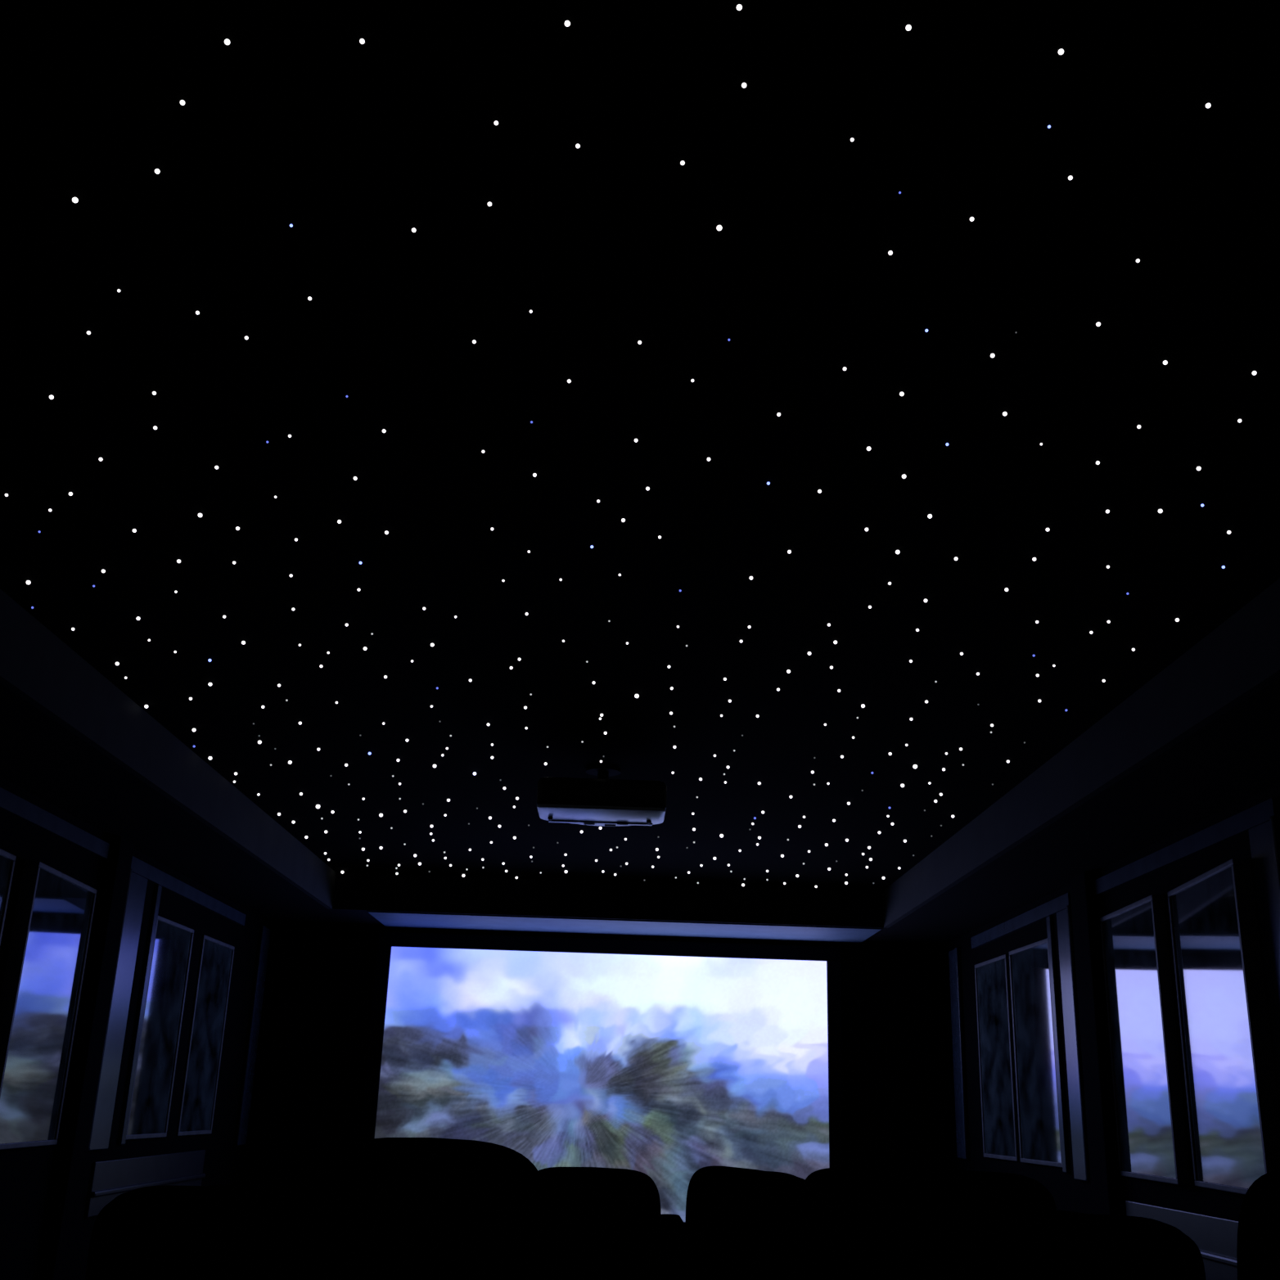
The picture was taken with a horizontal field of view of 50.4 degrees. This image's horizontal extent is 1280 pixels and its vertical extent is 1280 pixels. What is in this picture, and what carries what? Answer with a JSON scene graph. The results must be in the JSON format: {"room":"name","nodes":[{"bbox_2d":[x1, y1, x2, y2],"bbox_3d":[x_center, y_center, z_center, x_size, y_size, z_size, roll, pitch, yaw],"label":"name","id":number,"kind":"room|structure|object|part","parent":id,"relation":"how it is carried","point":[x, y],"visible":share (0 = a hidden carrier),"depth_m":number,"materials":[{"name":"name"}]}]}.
{"room":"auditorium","nodes":[
{"label":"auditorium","id":0,"kind":"room"},
{"bbox_2d":[0,776,272,1279],"bbox_3d":[-2.388,1.113,3.021,0.140,2.404,11.530,2,-19,-1],"label":"window frame","id":1,"kind":"structure","parent":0,"point":[27,1174],"depth_m":6.16,"materials":[{"name":"black wood"}]},
{"bbox_2d":[0,787,109,1149],"bbox_3d":[-2.378,1.208,4.922,0.190,1.265,1.730,2,-19,-1],"label":"window","id":2,"kind":"structure","parent":1,"relation":"in","point":[41,992],"depth_m":5.25,"materials":[{"name":"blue glass"}]},
{"bbox_3d":[-2.317,1.181,4.574,0.012,1.008,0.650,3,-19,-4],"label":"glass pane","id":3,"kind":"part","parent":2,"relation":"part of","materials":[{"name":"clear glass"}]},
{"bbox_3d":[-2.335,1.180,4.572,0.060,1.028,0.664,3,-19,-4],"label":"pane frame","id":4,"kind":"part","parent":2,"relation":"part of","materials":[{"name":"brown wood"}]},
{"bbox_3d":[-2.329,1.440,5.333,0.012,1.008,0.725,3,-19,-4],"label":"glass pane","id":5,"kind":"part","parent":2,"relation":"part of","materials":[{"name":"clear glass"}]},
{"bbox_3d":[-2.310,0.642,5.117,0.021,0.065,1.730,2,-19,-1],"label":"head casing","id":6,"kind":"part","parent":2,"relation":"part of","materials":[{"name":"wood"}]},
{"bbox_2d":[39,835,134,1279],"bbox_3d":[-2.347,2.025,5.683,0.055,2.404,0.185,2,-19,-1],"label":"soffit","id":7,"kind":"structure","parent":1,"relation":"attached to","point":[70,1169],"depth_m":5.72,"materials":[{"name":"black paint"}]},
{"bbox_2d":[85,1149,205,1217],"bbox_3d":[-2.392,2.658,6.705,0.032,0.225,1.700,2,-19,-1],"label":"soffit","id":8,"kind":"structure","parent":1,"relation":"attached to","point":[111,1178],"depth_m":6.49,"materials":[{"name":"black wood"}]},
{"bbox_2d":[87,856,245,1150],"bbox_3d":[-2.436,1.912,6.985,0.161,1.265,2.050,2,-19,-1],"label":"window","id":9,"kind":"structure","parent":1,"relation":"in","point":[156,1036],"depth_m":6.74,"materials":[{"name":"black glass"}]},
{"bbox_3d":[-2.352,1.651,6.130,0.027,1.210,0.260,2,-19,-1],"label":"casing","id":10,"kind":"part","parent":9,"relation":"part of","materials":[{"name":"wood"}]},
{"bbox_3d":[-2.364,1.756,6.443,0.017,1.187,0.056,2,-19,-1],"label":"casing","id":11,"kind":"part","parent":9,"relation":"part of","materials":[{"name":"wood"}]},
{"bbox_3d":[-2.377,1.919,6.735,0.012,1.008,0.569,2,-19,0],"label":"glass pane","id":12,"kind":"part","parent":9,"relation":"part of","materials":[{"name":"glass"}]},
{"bbox_3d":[-2.394,1.918,6.735,0.060,1.028,0.583,2,-19,0],"label":"pane frame","id":13,"kind":"part","parent":9,"relation":"part of","materials":[{"name":"brown wood"}]},
{"bbox_3d":[-2.354,1.347,7.180,0.021,0.065,2.050,2,-19,-1],"label":"head casing","id":14,"kind":"part","parent":9,"relation":"part of","materials":[{"name":"wood"}]},
{"bbox_3d":[-2.411,2.181,7.505,0.060,1.028,0.594,2,-19,0],"label":"pane frame","id":15,"kind":"part","parent":9,"relation":"part of","materials":[{"name":"brown wood"}]},
{"bbox_3d":[-2.393,2.182,7.505,0.012,1.008,0.580,2,-19,0],"label":"glass pane","id":16,"kind":"part","parent":9,"relation":"part of","materials":[{"name":"clear glass"}]},
{"bbox_2d":[233,925,270,1145],"bbox_3d":[-2.401,2.445,8.453,0.030,1.300,0.230,2,-19,-1],"label":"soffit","id":17,"kind":"structure","parent":1,"relation":"attached to","point":[264,933],"depth_m":8.41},
{"bbox_2d":[241,922,951,1279],"bbox_3d":[-0.241,2.934,8.600,4.980,2.702,0.120,2,-19,-1],"label":"wall","id":18,"kind":"structure","parent":0,"point":[306,1106],"depth_m":8.65,"materials":[{"name":"black paint"}]},
{"bbox_2d":[359,931,844,1238],"bbox_3d":[-0.223,2.782,8.554,2.999,1.766,0.063,2,-19,-1],"label":"projection screen","id":19,"kind":"object","parent":18,"relation":"attached to","point":[666,1061],"visible":0.86,"depth_m":8.62,"materials":[{"name":"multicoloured fabric"}]},
{"bbox_2d":[367,910,881,942],"bbox_3d":[-0.097,1.798,8.510,3.085,0.009,0.730,2,-19,-1],"label":"soffit","id":20,"kind":"structure","parent":18,"relation":"attached to","point":[389,919],"depth_m":8.45,"materials":[{"name":"paint"}]},
{"bbox_2d":[0,0,1279,891],"bbox_3d":[-0.074,-0.307,3.163,3.397,0.080,10.790,2,-19,-1],"label":"ceiling","id":21,"kind":"structure","parent":0,"point":[611,243],"depth_m":2.56,"materials":[{"name":"black paint"}]},
{"bbox_2d":[72,197,78,202],"bbox_3d":[-0.854,-0.665,2.058,0.008,0.009,0.009,2,-19,-1],"label":"recessed light","id":22,"kind":"object","parent":21,"relation":"in","point":[74,200],"visible":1,"depth_m":2.06,"materials":[{"name":"grey"}]},
{"bbox_2d":[154,168,159,174],"bbox_3d":[-0.705,-0.685,1.988,0.007,0.008,0.008,2,-19,-1],"label":"recessed light","id":23,"kind":"object","parent":21,"relation":"in","point":[156,171],"visible":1,"depth_m":1.99,"materials":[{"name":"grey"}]},
{"bbox_2d":[180,99,184,105],"bbox_3d":[-0.621,-0.730,1.849,0.007,0.007,0.007,2,-19,-1],"label":"recessed light","id":24,"kind":"object","parent":21,"relation":"in","point":[182,101],"visible":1,"depth_m":1.85,"materials":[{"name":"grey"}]},
{"bbox_2d":[224,39,229,45],"bbox_3d":[-0.527,-0.764,1.739,0.007,0.008,0.008,2,-19,-1],"label":"recessed light","id":25,"kind":"object","parent":21,"relation":"in","point":[227,42],"visible":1,"depth_m":1.74,"materials":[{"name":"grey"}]},
{"bbox_2d":[359,38,365,44],"bbox_3d":[-0.353,-0.761,1.731,0.006,0.007,0.007,2,-19,-1],"label":"recessed light","id":26,"kind":"object","parent":21,"relation":"in","point":[362,41],"visible":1,"depth_m":1.73,"materials":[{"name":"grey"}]},
{"bbox_2d":[564,20,570,27],"bbox_3d":[-0.090,-0.766,1.692,0.007,0.007,0.007,2,-19,-1],"label":"recessed light","id":27,"kind":"object","parent":21,"relation":"in","point":[567,23],"visible":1,"depth_m":1.69,"materials":[{"name":"grey"}]},
{"bbox_2d":[536,765,667,826],"bbox_3d":[-0.151,0.622,5.452,0.504,0.203,0.394,2,-19,-1],"label":"ceiling projector","id":28,"kind":"object","parent":21,"relation":"hanging from","point":[601,800],"visible":1,"depth_m":5.27,"materials":[{"name":"plastic"}]},
{"bbox_2d":[549,780,576,800],"bbox_3d":[-0.300,0.582,5.259,0.101,0.070,0.010,2,-19,-1],"label":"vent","id":29,"kind":"object","parent":28,"relation":"attached to","point":[558,790],"depth_m":5.26,"materials":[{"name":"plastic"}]},
{"bbox_2d":[252,331,1025,887],"bbox_3d":[-0.169,0.447,5.233,3.293,0.016,6.186,2,-19,-1],"label":"recessed light","id":30,"kind":"object","parent":21,"relation":"in","point":[371,633],"visible":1,"depth_m":7.15,"materials":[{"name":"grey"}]},
{"bbox_2d":[716,225,721,230],"bbox_3d":[0.121,-0.628,2.074,0.008,0.009,0.009,2,-19,-1],"label":"recessed light","id":31,"kind":"object","parent":21,"relation":"in","point":[718,227],"visible":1,"depth_m":2.07,"materials":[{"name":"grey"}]},
{"bbox_2d":[736,4,742,10],"bbox_3d":[0.121,-0.771,1.658,0.007,0.007,0.007,2,-19,-1],"label":"recessed light","id":32,"kind":"object","parent":21,"relation":"in","point":[739,6],"visible":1,"depth_m":1.66,"materials":[{"name":"grey"}]},
{"bbox_2d":[741,82,746,88],"bbox_3d":[0.137,-0.727,1.784,0.006,0.007,0.007,2,-19,-1],"label":"recessed light","id":33,"kind":"object","parent":21,"relation":"in","point":[744,84],"visible":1,"depth_m":1.78,"materials":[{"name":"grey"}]},
{"bbox_2d":[905,24,911,31],"bbox_3d":[0.332,-0.756,1.681,0.007,0.007,0.007,2,-19,-1],"label":"recessed light","id":34,"kind":"object","parent":21,"relation":"in","point":[908,27],"visible":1,"depth_m":1.68,"materials":[{"name":"grey"}]},
{"bbox_2d":[1058,49,1063,54],"bbox_3d":[0.529,-0.739,1.711,0.007,0.007,0.007,2,-19,-1],"label":"recessed light","id":35,"kind":"object","parent":21,"relation":"in","point":[1061,51],"visible":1,"depth_m":1.71,"materials":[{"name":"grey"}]},
{"bbox_2d":[1205,103,1211,108],"bbox_3d":[0.749,-0.704,1.794,0.006,0.007,0.007,2,-19,-1],"label":"recessed light","id":36,"kind":"object","parent":21,"relation":"in","point":[1208,105],"visible":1,"depth_m":1.79,"materials":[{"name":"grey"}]},
{"bbox_2d":[0,678,1279,945],"bbox_3d":[-0.088,-0.085,3.478,4.980,0.298,11.530,2,-19,-1],"label":"soffit underside","id":37,"kind":"structure","parent":0,"point":[1234,758],"depth_m":5.24,"materials":[{"name":"black paint"}]},
{"bbox_2d":[0,588,336,909],"bbox_3d":[-1.740,-0.234,3.076,0.030,0.218,10.740,2,-19,-1],"label":"soffit","id":38,"kind":"structure","parent":37,"relation":"attached to","point":[36,664],"depth_m":4.76,"materials":[{"name":"grey paint"}]},
{"bbox_2d":[332,872,884,928],"bbox_3d":[-0.185,1.566,8.186,3.357,0.218,0.030,2,-19,-1],"label":"soffit","id":39,"kind":"structure","parent":37,"relation":"attached to","point":[353,891],"depth_m":8.17,"materials":[{"name":"black paint"}]},
{"bbox_2d":[883,578,1279,928],"bbox_3d":[1.585,-0.115,3.106,0.030,0.218,10.740,2,-19,-1],"label":"soffit","id":40,"kind":"structure","parent":37,"relation":"attached to","point":[1239,658],"depth_m":4.36,"materials":[{"name":"grey paint"}]},
{"bbox_2d":[942,783,1279,1221],"bbox_3d":[2.129,1.273,3.061,0.140,2.404,11.530,2,-19,-1],"label":"window frame","id":41,"kind":"structure","parent":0,"point":[1069,1193],"depth_m":6.17,"materials":[{"name":"black wood"}]},
{"bbox_2d":[948,947,969,1159],"bbox_3d":[1.954,2.526,8.353,0.030,1.230,0.240,2,-19,-1],"label":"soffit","id":42,"kind":"structure","parent":41,"relation":"attached to","point":[954,955],"depth_m":8.31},
{"bbox_2d":[971,892,1090,1181],"bbox_3d":[2.049,2.083,7.058,0.161,1.265,1.820,2,-19,-1],"label":"window","id":43,"kind":"structure","parent":41,"relation":"in","point":[1040,1095],"depth_m":6.88,"materials":[{"name":"black glass"}]},
{"bbox_3d":[1.977,2.314,7.551,0.012,1.038,0.605,2,-19,-2],"label":"glass pane","id":44,"kind":"part","parent":43,"relation":"part of","materials":[{"name":"glass"}]},
{"bbox_3d":[1.995,2.315,7.551,0.060,1.058,0.619,2,-19,-2],"label":"pane frame","id":45,"kind":"part","parent":43,"relation":"part of","materials":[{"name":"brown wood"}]},
{"bbox_3d":[2.004,1.513,7.252,0.021,0.065,1.820,2,-19,-1],"label":"head casing","id":46,"kind":"part","parent":43,"relation":"part of","materials":[{"name":"wood"}]},
{"bbox_3d":[2.009,2.073,6.842,0.060,1.058,0.649,2,-19,-2],"label":"pane frame","id":47,"kind":"part","parent":43,"relation":"part of","materials":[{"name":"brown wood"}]},
{"bbox_3d":[1.991,2.072,6.841,0.012,1.038,0.635,2,-19,-2],"label":"glass pane","id":48,"kind":"part","parent":43,"relation":"part of","materials":[{"name":"clear glass"}]},
{"bbox_3d":[1.998,1.917,6.512,0.017,1.178,0.056,2,-19,-1],"label":"casing","id":49,"kind":"part","parent":43,"relation":"part of","materials":[{"name":"black wood"}]},
{"bbox_3d":[1.998,1.844,6.280,0.027,1.210,0.195,2,-19,-1],"label":"casing","id":50,"kind":"part","parent":43,"relation":"part of","materials":[{"name":"black wood"}]},
{"bbox_2d":[1069,870,1122,1215],"bbox_3d":[1.974,2.205,5.797,0.055,2.404,0.225,2,-19,-1],"label":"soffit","id":51,"kind":"structure","parent":41,"relation":"attached to","point":[1106,1189],"depth_m":5.89,"materials":[{"name":"black paint"}]},
{"bbox_2d":[1125,1200,1238,1279],"bbox_3d":[2.000,2.115,4.699,0.032,0.225,1.780,2,-19,-1],"label":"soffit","id":52,"kind":"structure","parent":41,"relation":"attached to","point":[1215,1237],"depth_m":4.79,"materials":[{"name":"black wood"}]},
{"bbox_2d":[1094,797,1279,1194],"bbox_3d":[2.063,1.390,5.033,0.217,1.265,1.720,2,-19,-1],"label":"window","id":53,"kind":"structure","parent":41,"relation":"in","point":[1225,920],"depth_m":4.87,"materials":[{"name":"blue glass"}]},
{"bbox_3d":[2.010,1.610,5.490,0.012,1.038,0.690,1,-19,2],"label":"glass pane","id":54,"kind":"part","parent":53,"relation":"part of","materials":[{"name":"clear glass"}]},
{"bbox_3d":[2.028,1.611,5.490,0.060,1.058,0.704,1,-19,2],"label":"pane frame","id":55,"kind":"part","parent":53,"relation":"part of","materials":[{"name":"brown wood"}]},
{"bbox_3d":[2.046,0.822,5.227,0.021,0.065,1.720,2,-19,-1],"label":"head casing","id":56,"kind":"part","parent":53,"relation":"part of","materials":[{"name":"wood"}]},
{"bbox_3d":[2.007,1.353,4.739,0.012,1.038,0.742,0,-19,5],"label":"glass pane","id":57,"kind":"part","parent":53,"relation":"part of","materials":[{"name":"clear glass"}]},
{"bbox_3d":[2.025,1.353,4.737,0.060,1.058,0.756,0,-19,5],"label":"pane frame","id":58,"kind":"part","parent":53,"relation":"part of","materials":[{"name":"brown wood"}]},
{"bbox_3d":[2.039,1.169,4.302,0.027,1.210,0.195,2,-19,-1],"label":"casing","id":59,"kind":"part","parent":53,"relation":"part of","materials":[{"name":"wood"}]},
{"bbox_3d":[-0.168,2.386,2.632,4.980,0.120,11.730,2,-19,-1],"label":"floor","id":60,"kind":"structure","parent":0,"visible":0},
{"bbox_2d":[538,1167,661,1279],"bbox_3d":[-0.228,2.882,5.964,0.600,1.096,0.882,2,-19,-1],"label":"recliner","id":61,"kind":"object","parent":60,"relation":"on","point":[606,1223],"visible":0.81,"depth_m":5.66,"materials":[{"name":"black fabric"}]},
{"bbox_2d":[659,1213,684,1279],"bbox_3d":[0.121,2.957,5.863,0.105,0.879,0.330,2,-19,-1],"label":"console","id":62,"kind":"object","parent":60,"relation":"on","point":[672,1225],"visible":0.85,"depth_m":5.83,"materials":[{"name":"black fabric"}]},
{"bbox_2d":[684,1165,805,1279],"bbox_3d":[0.474,2.897,5.973,0.600,1.117,0.885,2,-19,-1],"label":"recliner","id":63,"kind":"object","parent":60,"relation":"on","point":[741,1223],"visible":0.81,"depth_m":5.67,"materials":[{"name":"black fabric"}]},
{"bbox_3d":[-0.127,1.659,0.921,4.380,0.150,7.820,2,-19,-1],"label":"floor","id":64,"kind":"structure","parent":60,"relation":"on","visible":0},
{"bbox_2d":[85,1184,415,1279],"bbox_3d":[-0.775,1.688,2.877,0.620,1.021,0.874,2,-19,-1],"label":"recliner","id":65,"kind":"object","parent":64,"relation":"on","point":[225,1232],"visible":1,"depth_m":2.61,"materials":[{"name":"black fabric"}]},
{"bbox_2d":[302,1137,549,1279],"bbox_3d":[-0.644,2.096,4.164,0.740,1.092,0.881,2,-19,-1],"label":"recliner","id":66,"kind":"object","parent":64,"relation":"on","point":[480,1209],"visible":0.79,"depth_m":3.88,"materials":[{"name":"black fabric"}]},
{"bbox_2d":[798,1167,1056,1279],"bbox_3d":[0.818,2.169,4.172,0.740,1.049,0.876,2,-19,-1],"label":"recliner","id":67,"kind":"object","parent":64,"relation":"on","point":[845,1214],"visible":0.67,"depth_m":3.90,"materials":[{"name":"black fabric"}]},
{"bbox_2d":[879,1207,1206,1279],"bbox_3d":[0.771,1.743,2.891,0.620,1.022,0.874,2,-19,-1],"label":"recliner","id":68,"kind":"object","parent":64,"relation":"on","point":[959,1243],"visible":1,"depth_m":2.63,"materials":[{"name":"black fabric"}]},
{"bbox_2d":[1236,1168,1279,1279],"bbox_3d":[1.063,1.348,1.914,0.620,1.155,0.890,2,-19,-1],"label":"recliner","id":69,"kind":"object","parent":64,"relation":"on","point":[1258,1247],"visible":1,"depth_m":1.73,"materials":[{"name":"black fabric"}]}
]}

